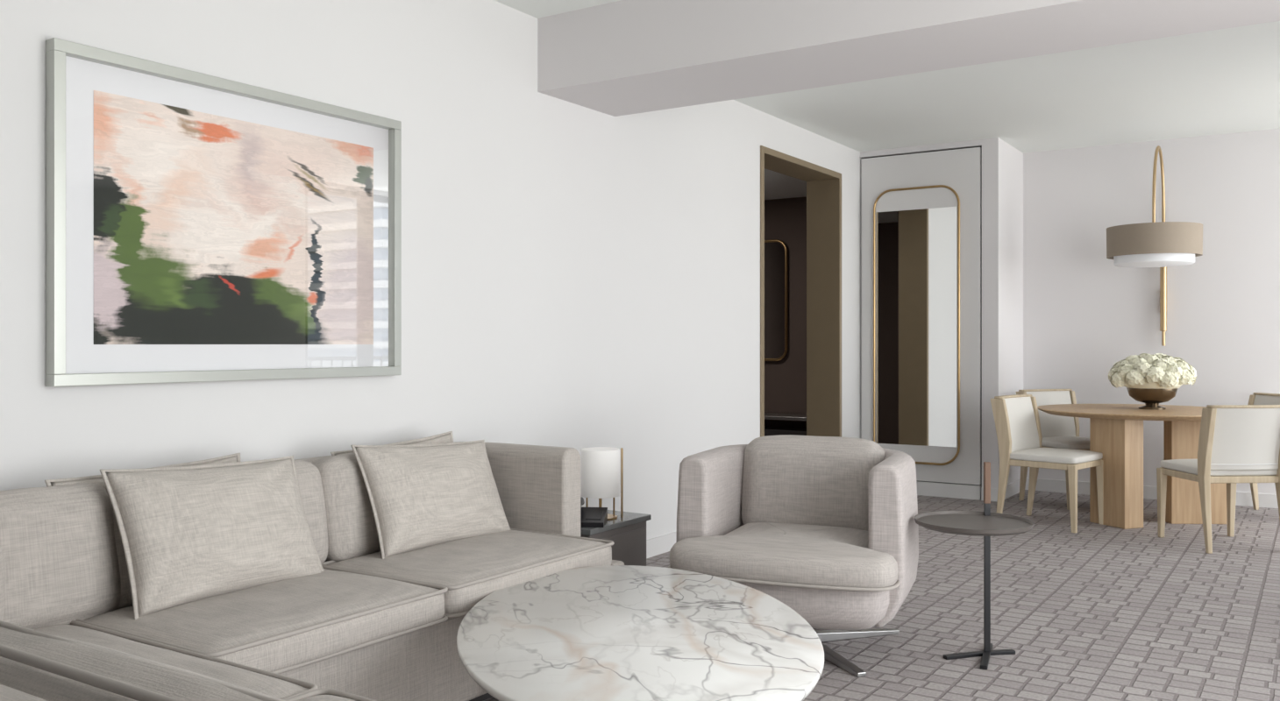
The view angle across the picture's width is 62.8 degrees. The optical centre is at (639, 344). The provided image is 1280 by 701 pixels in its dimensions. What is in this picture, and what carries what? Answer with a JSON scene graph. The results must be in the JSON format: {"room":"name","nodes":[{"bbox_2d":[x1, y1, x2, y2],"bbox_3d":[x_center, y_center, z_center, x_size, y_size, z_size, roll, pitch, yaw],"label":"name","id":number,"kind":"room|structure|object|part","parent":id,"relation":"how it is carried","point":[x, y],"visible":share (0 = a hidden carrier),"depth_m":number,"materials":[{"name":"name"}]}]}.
{"room":"hotel room","nodes":[
{"label":"hotel room","id":0,"kind":"room"},
{"bbox_2d":[0,0,861,540],"bbox_3d":[-1.143,-0.190,4.323,0.260,2.780,11.990,0,0,33],"label":"wall","id":1,"kind":"structure","parent":0,"point":[578,277],"depth_m":4.74,"materials":[{"name":"paint"}]},
{"bbox_2d":[45,37,401,386],"bbox_3d":[-1.370,-0.391,3.690,0.048,1.032,1.392,0,0,33],"label":"framed artwork","id":2,"kind":"object","parent":1,"relation":"attached to","point":[200,227],"visible":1,"depth_m":3.56,"materials":[{"name":"multicoloured paper"}]},
{"bbox_2d":[93,90,373,344],"bbox_3d":[-1.375,-0.393,3.707,0.002,0.785,1.135,0,0,33],"label":"painting","id":3,"kind":"object","parent":2,"relation":"attached to","point":[212,226],"depth_m":3.62},
{"bbox_2d":[646,531,676,558],"bbox_3d":[-1.247,1.150,3.913,0.014,0.100,11.190,0,0,33],"label":"baseboard","id":4,"kind":"structure","parent":1,"relation":"attached to","point":[661,544],"depth_m":5.99,"materials":[{"name":"paint"}]},
{"bbox_2d":[760,145,841,437],"bbox_3d":[1.088,-0.072,7.739,0.282,2.545,1.410,0,0,33],"label":"frame","id":5,"kind":"object","parent":1,"relation":"attached to","point":[823,185],"visible":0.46,"depth_m":8.26,"materials":[{"name":"brown wood"}]},
{"bbox_2d":[764,196,806,428],"bbox_3d":[-0.240,-0.190,8.396,3.200,2.780,5.000,0,0,33],"label":"wall","id":6,"kind":"structure","parent":0,"point":[785,218],"depth_m":10.15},
{"bbox_2d":[764,239,787,361],"bbox_3d":[1.198,-0.430,10.288,0.548,1.188,0.028,0,0,33],"label":"mirror","id":7,"kind":"object","parent":6,"relation":"attached to","point":[775,250],"visible":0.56,"depth_m":10.21,"materials":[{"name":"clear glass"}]},
{"bbox_2d":[764,168,806,199],"bbox_3d":[-0.323,-1.440,8.451,2.800,0.040,4.800,0,0,33],"label":"ceiling","id":8,"kind":"structure","parent":0,"point":[777,185],"depth_m":9.43,"materials":[{"name":"paint"}]},
{"bbox_2d":[483,490,1279,700],"bbox_3d":[0.025,1.250,4.044,8.400,0.100,13.200,0,0,33],"label":"floor","id":9,"kind":"structure","parent":0,"point":[1098,612],"depth_m":4.60,"materials":[{"name":"carpet"}]},
{"bbox_2d":[0,441,624,700],"bbox_3d":[-0.478,0.795,2.688,2.560,0.811,2.860,0,0,33],"label":"sectional sofa","id":10,"kind":"object","parent":9,"relation":"on","point":[366,627],"visible":0.7,"depth_m":2.92,"materials":[{"name":"fabric"}]},
{"bbox_2d":[0,483,120,629],"bbox_3d":[-1.648,0.590,2.865,0.211,0.397,0.408,-11,-6,33],"label":"cushion","id":11,"kind":"object","parent":10,"relation":"on","point":[58,544],"depth_m":2.82,"materials":[{"name":"fabric"}]},
{"bbox_2d":[44,453,240,609],"bbox_3d":[-1.438,0.568,3.148,0.143,0.429,0.641,0,0,36],"label":"throw pillow","id":12,"kind":"object","parent":10,"relation":"on","point":[97,480],"visible":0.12,"depth_m":3.00,"materials":[{"name":"fabric"}]},
{"bbox_2d":[0,626,285,700],"bbox_3d":[-0.697,0.600,1.367,1.475,0.397,0.214,0,12,33],"label":"cushion","id":13,"kind":"object","parent":10,"relation":"on","point":[20,680],"depth_m":1.29,"materials":[{"name":"fabric"}]},
{"bbox_2d":[33,625,307,699],"bbox_3d":[-1.316,0.803,2.310,1.066,0.151,0.675,0,0,33],"label":"seat cushion","id":14,"kind":"object","parent":10,"relation":"on","point":[282,687],"depth_m":2.47,"materials":[{"name":"fabric"}]},
{"bbox_2d":[99,455,324,619],"bbox_3d":[-1.259,0.560,3.168,0.244,0.423,0.696,0,0,31],"label":"throw pillow","id":15,"kind":"object","parent":10,"relation":"on","point":[191,533],"visible":0.95,"depth_m":3.04,"materials":[{"name":"fabric"}]},
{"bbox_2d":[127,460,328,606],"bbox_3d":[-1.335,0.589,3.345,0.216,0.399,0.749,-11,-6,33],"label":"cushion","id":16,"kind":"object","parent":10,"relation":"on","point":[313,480],"depth_m":3.55,"materials":[{"name":"fabric"}]},
{"bbox_2d":[84,568,444,672],"bbox_3d":[-1.076,0.804,3.057,0.653,0.151,0.849,0,0,33],"label":"seat cushion","id":17,"kind":"object","parent":10,"relation":"on","point":[330,619],"depth_m":2.89,"materials":[{"name":"fabric"}]},
{"bbox_2d":[298,695,355,700],"bbox_3d":[-0.445,0.801,1.740,1.046,0.150,0.674,0,0,33],"label":"seat cushion","id":18,"kind":"object","parent":10,"relation":"on","point":[302,698],"depth_m":2.23,"materials":[{"name":"fabric"}]},
{"bbox_2d":[311,441,462,562],"bbox_3d":[-0.904,0.591,4.004,0.215,0.396,0.854,-11,-6,33],"label":"cushion","id":19,"kind":"object","parent":10,"relation":"on","point":[352,535],"depth_m":3.66,"materials":[{"name":"fabric"}]},
{"bbox_2d":[330,431,453,456],"bbox_3d":[-0.895,0.572,3.999,0.142,0.440,0.647,0,0,35],"label":"throw pillow","id":20,"kind":"object","parent":10,"relation":"on","point":[444,437],"visible":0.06,"depth_m":4.14,"materials":[{"name":"fabric"}]},
{"bbox_2d":[350,440,510,559],"bbox_3d":[-0.766,0.569,3.963,0.243,0.427,0.748,0,0,30],"label":"throw pillow","id":21,"kind":"object","parent":10,"relation":"on","point":[424,495],"visible":0.93,"depth_m":3.82,"materials":[{"name":"fabric"}]},
{"bbox_2d":[328,529,611,614],"bbox_3d":[-0.597,0.804,3.790,0.651,0.152,0.907,0,0,33],"label":"seat cushion","id":22,"kind":"object","parent":10,"relation":"on","point":[471,569],"depth_m":3.60,"materials":[{"name":"fabric"}]},
{"bbox_2d":[580,510,651,566],"bbox_3d":[-0.320,0.985,4.705,0.580,0.430,0.470,0,0,33],"label":"end table","id":23,"kind":"object","parent":9,"relation":"on","point":[628,533],"visible":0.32,"depth_m":4.60,"materials":[{"name":"black wood"}]},
{"bbox_2d":[580,497,607,527],"bbox_3d":[-0.217,0.717,4.491,0.140,0.106,0.169,0,0,5],"label":"telephone","id":24,"kind":"object","parent":23,"relation":"on","point":[590,517],"visible":0.7,"depth_m":4.47,"materials":[{"name":"black plastic"}]},
{"bbox_2d":[580,447,623,520],"bbox_3d":[-0.176,0.616,4.652,0.176,0.308,0.176,0,0,33],"label":"table lamp","id":25,"kind":"object","parent":23,"relation":"on","point":[600,466],"visible":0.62,"depth_m":4.58,"materials":[{"name":"white fabric"}]},
{"bbox_3d":[-0.236,0.719,4.653,0.008,0.095,0.008,0,0,33],"label":"post","id":26,"kind":"part","parent":25,"relation":"part of","materials":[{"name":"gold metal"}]},
{"bbox_3d":[-0.176,0.569,4.652,0.176,0.207,0.176,0,0,33],"label":"lamp shade","id":27,"kind":"part","parent":25,"relation":"part of","materials":[{"name":"white fabric"}]},
{"bbox_3d":[-0.116,0.719,4.652,0.008,0.095,0.008,0,0,33],"label":"post","id":28,"kind":"part","parent":25,"relation":"part of","materials":[{"name":"gold metal"}]},
{"bbox_3d":[-0.087,0.963,4.553,0.007,0.275,0.410,0,0,33],"label":"drawer","id":29,"kind":"part","parent":23,"relation":"part of","materials":[{"name":"grey wood"}]},
{"bbox_2d":[456,565,824,700],"bbox_3d":[-0.013,1.000,2.988,1.000,0.400,1.621,0,0,-6],"label":"coffee table","id":30,"kind":"object","parent":9,"relation":"on","point":[608,633],"visible":0.99,"depth_m":2.84,"materials":[{"name":"stone"}]},
{"bbox_2d":[764,412,806,436],"bbox_3d":[1.145,0.935,10.060,1.500,0.530,0.400,0,0,33],"label":"console table","id":31,"kind":"object","parent":9,"relation":"on","point":[768,430],"visible":0.02,"depth_m":9.79,"materials":[{"name":"metal"}]},
{"bbox_2d":[764,426,806,436],"bbox_3d":[1.145,0.940,10.060,1.400,0.280,0.300,0,0,33],"label":"shelf","id":32,"kind":"object","parent":31,"relation":"attached to","point":[768,430],"depth_m":9.81,"materials":[{"name":"black wood"}]},
{"bbox_2d":[668,434,918,677],"bbox_3d":[0.635,0.792,4.170,0.884,0.815,0.918,0,0,22],"label":"armchair","id":33,"kind":"object","parent":9,"relation":"on","point":[826,528],"visible":0.9,"depth_m":4.03,"materials":[{"name":"fabric"}]},
{"bbox_2d":[668,521,898,591],"bbox_3d":[0.606,0.800,4.100,0.856,0.149,0.755,0,0,22],"label":"seat cushion","id":34,"kind":"object","parent":33,"relation":"on","point":[765,556],"depth_m":3.81,"materials":[{"name":"fabric"}]},
{"bbox_2d":[741,434,884,531],"bbox_3d":[0.727,0.606,4.399,0.605,0.442,0.230,0,-8,22],"label":"cushion","id":35,"kind":"object","parent":33,"relation":"on","point":[806,480],"depth_m":4.31,"materials":[{"name":"fabric"}]},
{"bbox_2d":[916,481,981,500],"bbox_3d":[2.224,1.146,8.344,0.960,0.108,0.034,0,0,33],"label":"plinth","id":36,"kind":"object","parent":9,"relation":"on","point":[957,491],"visible":0.54,"depth_m":8.20,"materials":[{"name":"paint"}]},
{"bbox_2d":[914,462,1034,669],"bbox_3d":[1.237,0.828,3.917,0.430,0.745,0.498,0,0,0],"label":"accent table","id":37,"kind":"object","parent":9,"relation":"on","point":[985,523],"visible":1,"depth_m":4.00,"materials":[{"name":"black metal"}]},
{"bbox_2d":[914,511,1034,536],"bbox_3d":[1.234,0.662,3.880,0.424,0.025,0.424,0,0,0],"label":"tabletop","id":38,"kind":"object","parent":37,"relation":"on","point":[985,523],"depth_m":3.88,"materials":[{"name":"grey metal"}]},
{"bbox_3d":[1.342,0.900,4.050,0.022,0.600,0.012,0,0,0],"label":"post","id":39,"kind":"part","parent":37,"relation":"part of","materials":[{"name":"black metal"}]},
{"bbox_3d":[1.342,0.535,4.050,0.024,0.160,0.018,0,0,0],"label":"handle","id":40,"kind":"part","parent":37,"relation":"part of","materials":[{"name":"beige leather"}]},
{"bbox_2d":[990,394,1103,533],"bbox_3d":[2.730,0.775,7.017,0.570,0.850,0.504,0,0,45],"label":"dining chair","id":41,"kind":"object","parent":9,"relation":"on","point":[1016,416],"visible":0.99,"depth_m":6.98,"materials":[{"name":"white fabric"}]},
{"bbox_3d":[2.414,0.782,7.004,0.139,0.835,0.040,0,0,45],"label":"leg","id":42,"kind":"part","parent":41,"relation":"part of","materials":[{"name":"brown wood"}]},
{"bbox_3d":[2.555,0.357,7.190,0.076,0.014,0.464,0,0,45],"label":"rail","id":43,"kind":"part","parent":41,"relation":"part of","materials":[{"name":"brown wood"}]},
{"bbox_3d":[2.740,0.782,7.333,0.139,0.835,0.040,0,0,45],"label":"leg","id":44,"kind":"part","parent":41,"relation":"part of","materials":[{"name":"brown wood"}]},
{"bbox_3d":[2.756,0.985,6.674,0.050,0.430,0.044,0,0,45],"label":"leg","id":45,"kind":"part","parent":41,"relation":"part of","materials":[{"name":"brown wood"}]},
{"bbox_3d":[3.073,0.985,6.993,0.050,0.430,0.044,0,0,45],"label":"leg","id":46,"kind":"part","parent":41,"relation":"part of","materials":[{"name":"brown wood"}]},
{"bbox_2d":[1016,389,1089,510],"bbox_3d":[3.235,0.775,7.924,0.504,0.850,0.570,0,0,-20],"label":"dining chair","id":47,"kind":"object","parent":9,"relation":"on","point":[1057,431],"visible":0.56,"depth_m":8.09,"materials":[{"name":"white fabric"}]},
{"bbox_3d":[2.944,0.782,8.047,0.040,0.835,0.139,0,0,-20],"label":"leg","id":48,"kind":"part","parent":47,"relation":"part of","materials":[{"name":"brown wood"}]},
{"bbox_3d":[3.151,0.357,8.155,0.464,0.014,0.076,0,0,-20],"label":"rail","id":49,"kind":"part","parent":47,"relation":"part of","materials":[{"name":"brown wood"}]},
{"bbox_3d":[3.113,0.985,7.603,0.044,0.430,0.050,0,0,-20],"label":"leg","id":50,"kind":"part","parent":47,"relation":"part of","materials":[{"name":"brown wood"}]},
{"bbox_3d":[3.380,0.782,8.206,0.040,0.835,0.139,0,0,-20],"label":"leg","id":51,"kind":"part","parent":47,"relation":"part of","materials":[{"name":"brown wood"}]},
{"bbox_2d":[1037,404,1226,529],"bbox_3d":[3.468,0.825,7.270,1.340,0.750,1.340,0,0,33],"label":"dining table","id":52,"kind":"object","parent":9,"relation":"on","point":[1116,430],"visible":0.79,"depth_m":6.98,"materials":[{"name":"brown wood"}]},
{"bbox_3d":[3.167,0.844,6.965,0.160,0.713,0.300,0,0,-21],"label":"panel","id":53,"kind":"part","parent":52,"relation":"part of","materials":[{"name":"brown wood"}]},
{"bbox_2d":[1107,353,1196,410],"bbox_3d":[3.565,0.255,7.306,0.562,0.390,0.569,0,0,33],"label":"flower bowl","id":54,"kind":"object","parent":52,"relation":"on","point":[1152,380],"visible":1,"depth_m":7.15,"materials":[{"name":"brown metal"}]},
{"bbox_3d":[3.734,0.844,7.050,0.360,0.713,0.120,0,0,3],"label":"panel","id":55,"kind":"part","parent":52,"relation":"part of","materials":[{"name":"brown wood"}]},
{"bbox_2d":[1156,405,1279,554],"bbox_3d":[3.483,0.775,6.262,0.504,0.850,0.570,0,0,-4],"label":"dining chair","id":56,"kind":"object","parent":9,"relation":"on","point":[1238,444],"visible":1,"depth_m":6.04,"materials":[{"name":"brown wood"}]},
{"bbox_3d":[3.242,0.985,6.507,0.044,0.430,0.050,0,0,-4],"label":"leg","id":57,"kind":"part","parent":56,"relation":"part of","materials":[{"name":"brown wood"}]},
{"bbox_3d":[3.266,0.782,6.032,0.040,0.835,0.139,0,0,-4],"label":"leg","id":58,"kind":"part","parent":56,"relation":"part of","materials":[{"name":"brown wood"}]},
{"bbox_3d":[3.691,0.985,6.537,0.044,0.430,0.050,0,0,-4],"label":"leg","id":59,"kind":"part","parent":56,"relation":"part of","materials":[{"name":"brown wood"}]},
{"bbox_3d":[3.499,0.357,6.017,0.464,0.014,0.076,0,0,-4],"label":"rail","id":60,"kind":"part","parent":56,"relation":"part of","materials":[{"name":"brown wood"}]},
{"bbox_3d":[3.729,0.782,6.062,0.040,0.835,0.139,0,0,-4],"label":"leg","id":61,"kind":"part","parent":56,"relation":"part of","materials":[{"name":"brown wood"}]},
{"bbox_2d":[1247,392,1279,510],"bbox_3d":[4.254,0.775,7.355,0.570,0.850,0.504,0,0,-4],"label":"dining chair","id":62,"kind":"object","parent":9,"relation":"on","point":[1256,398],"visible":0.07,"depth_m":7.56,"materials":[{"name":"brown wood"}]},
{"bbox_3d":[4.454,0.782,7.600,0.139,0.835,0.040,0,0,-4],"label":"leg","id":63,"kind":"part","parent":62,"relation":"part of","materials":[{"name":"brown wood"}]},
{"bbox_3d":[4.499,0.357,7.371,0.076,0.014,0.464,0,0,-4],"label":"rail","id":64,"kind":"part","parent":62,"relation":"part of","materials":[{"name":"brown wood"}]},
{"bbox_2d":[494,0,1279,153],"bbox_3d":[0.025,-1.630,4.044,8.400,0.100,13.200,0,0,33],"label":"ceiling","id":65,"kind":"structure","parent":0,"point":[1226,81],"depth_m":6.73,"materials":[{"name":"paint"}]},
{"bbox_2d":[537,0,1279,116],"bbox_3d":[1.778,-1.402,3.986,5.000,0.356,0.660,0,0,33],"label":"ceiling beam","id":66,"kind":"structure","parent":65,"relation":"attached to","point":[622,57],"depth_m":4.47,"materials":[{"name":"white paint"}]},
{"bbox_2d":[860,137,1023,488],"bbox_3d":[2.486,-0.190,8.629,1.110,2.780,0.790,0,0,33],"label":"wall","id":67,"kind":"structure","parent":0,"point":[1002,164],"depth_m":8.10,"materials":[{"name":"white paint"}]},
{"bbox_2d":[860,147,981,485],"bbox_3d":[2.225,-0.218,8.346,0.960,2.607,0.030,0,0,33],"label":"panel","id":68,"kind":"object","parent":67,"relation":"attached to","point":[958,169],"visible":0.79,"depth_m":8.17,"materials":[{"name":"paint"}]},
{"bbox_2d":[873,184,959,465],"bbox_3d":[2.193,-0.150,8.322,0.702,2.198,0.043,0,0,33],"label":"wall mirror","id":69,"kind":"object","parent":68,"relation":"attached to","point":[918,230],"depth_m":8.30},
{"bbox_2d":[860,146,981,487],"bbox_3d":[2.236,-0.167,8.362,0.984,2.734,0.008,0,0,33],"label":"reveal","id":70,"kind":"object","parent":67,"relation":"attached to","point":[973,146],"visible":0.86,"depth_m":8.10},
{"bbox_2d":[1023,128,1279,494],"bbox_3d":[4.836,-0.190,7.657,3.890,2.780,0.150,0,0,33],"label":"wall","id":71,"kind":"structure","parent":0,"point":[1084,313],"depth_m":8.13,"materials":[{"name":"paint"}]},
{"bbox_2d":[981,477,1278,508],"bbox_3d":[4.524,1.150,7.292,4.015,0.100,0.802,0,0,33],"label":"baseboard","id":72,"kind":"structure","parent":71,"relation":"attached to","point":[1242,499],"depth_m":8.14,"materials":[{"name":"paint"}]},
{"bbox_2d":[1106,145,1202,345],"bbox_3d":[3.814,-0.736,7.630,0.846,1.491,0.630,0,0,-27],"label":"wall lamp","id":73,"kind":"object","parent":71,"relation":"attached to","point":[1162,245],"visible":1,"depth_m":7.37,"materials":[{"name":"beige fabric"}]},
{"bbox_2d":[1113,253,1194,267],"bbox_3d":[3.718,-0.703,7.580,0.534,0.255,0.534,0,0,33],"label":"diffuser","id":74,"kind":"object","parent":73,"relation":"attached to","point":[1120,259],"depth_m":7.41,"materials":[{"name":"white glass"}]},
{"bbox_3d":[3.718,-0.743,7.580,0.630,0.215,0.630,0,0,33],"label":"lamp shade","id":75,"kind":"part","parent":73,"relation":"part of","materials":[{"name":"beige fabric"}]},
{"bbox_3d":[4.019,-0.545,8.041,0.048,1.110,0.048,0,0,33],"label":"wall rod","id":76,"kind":"part","parent":73,"relation":"part of","materials":[{"name":"gold metal"}]}
]}

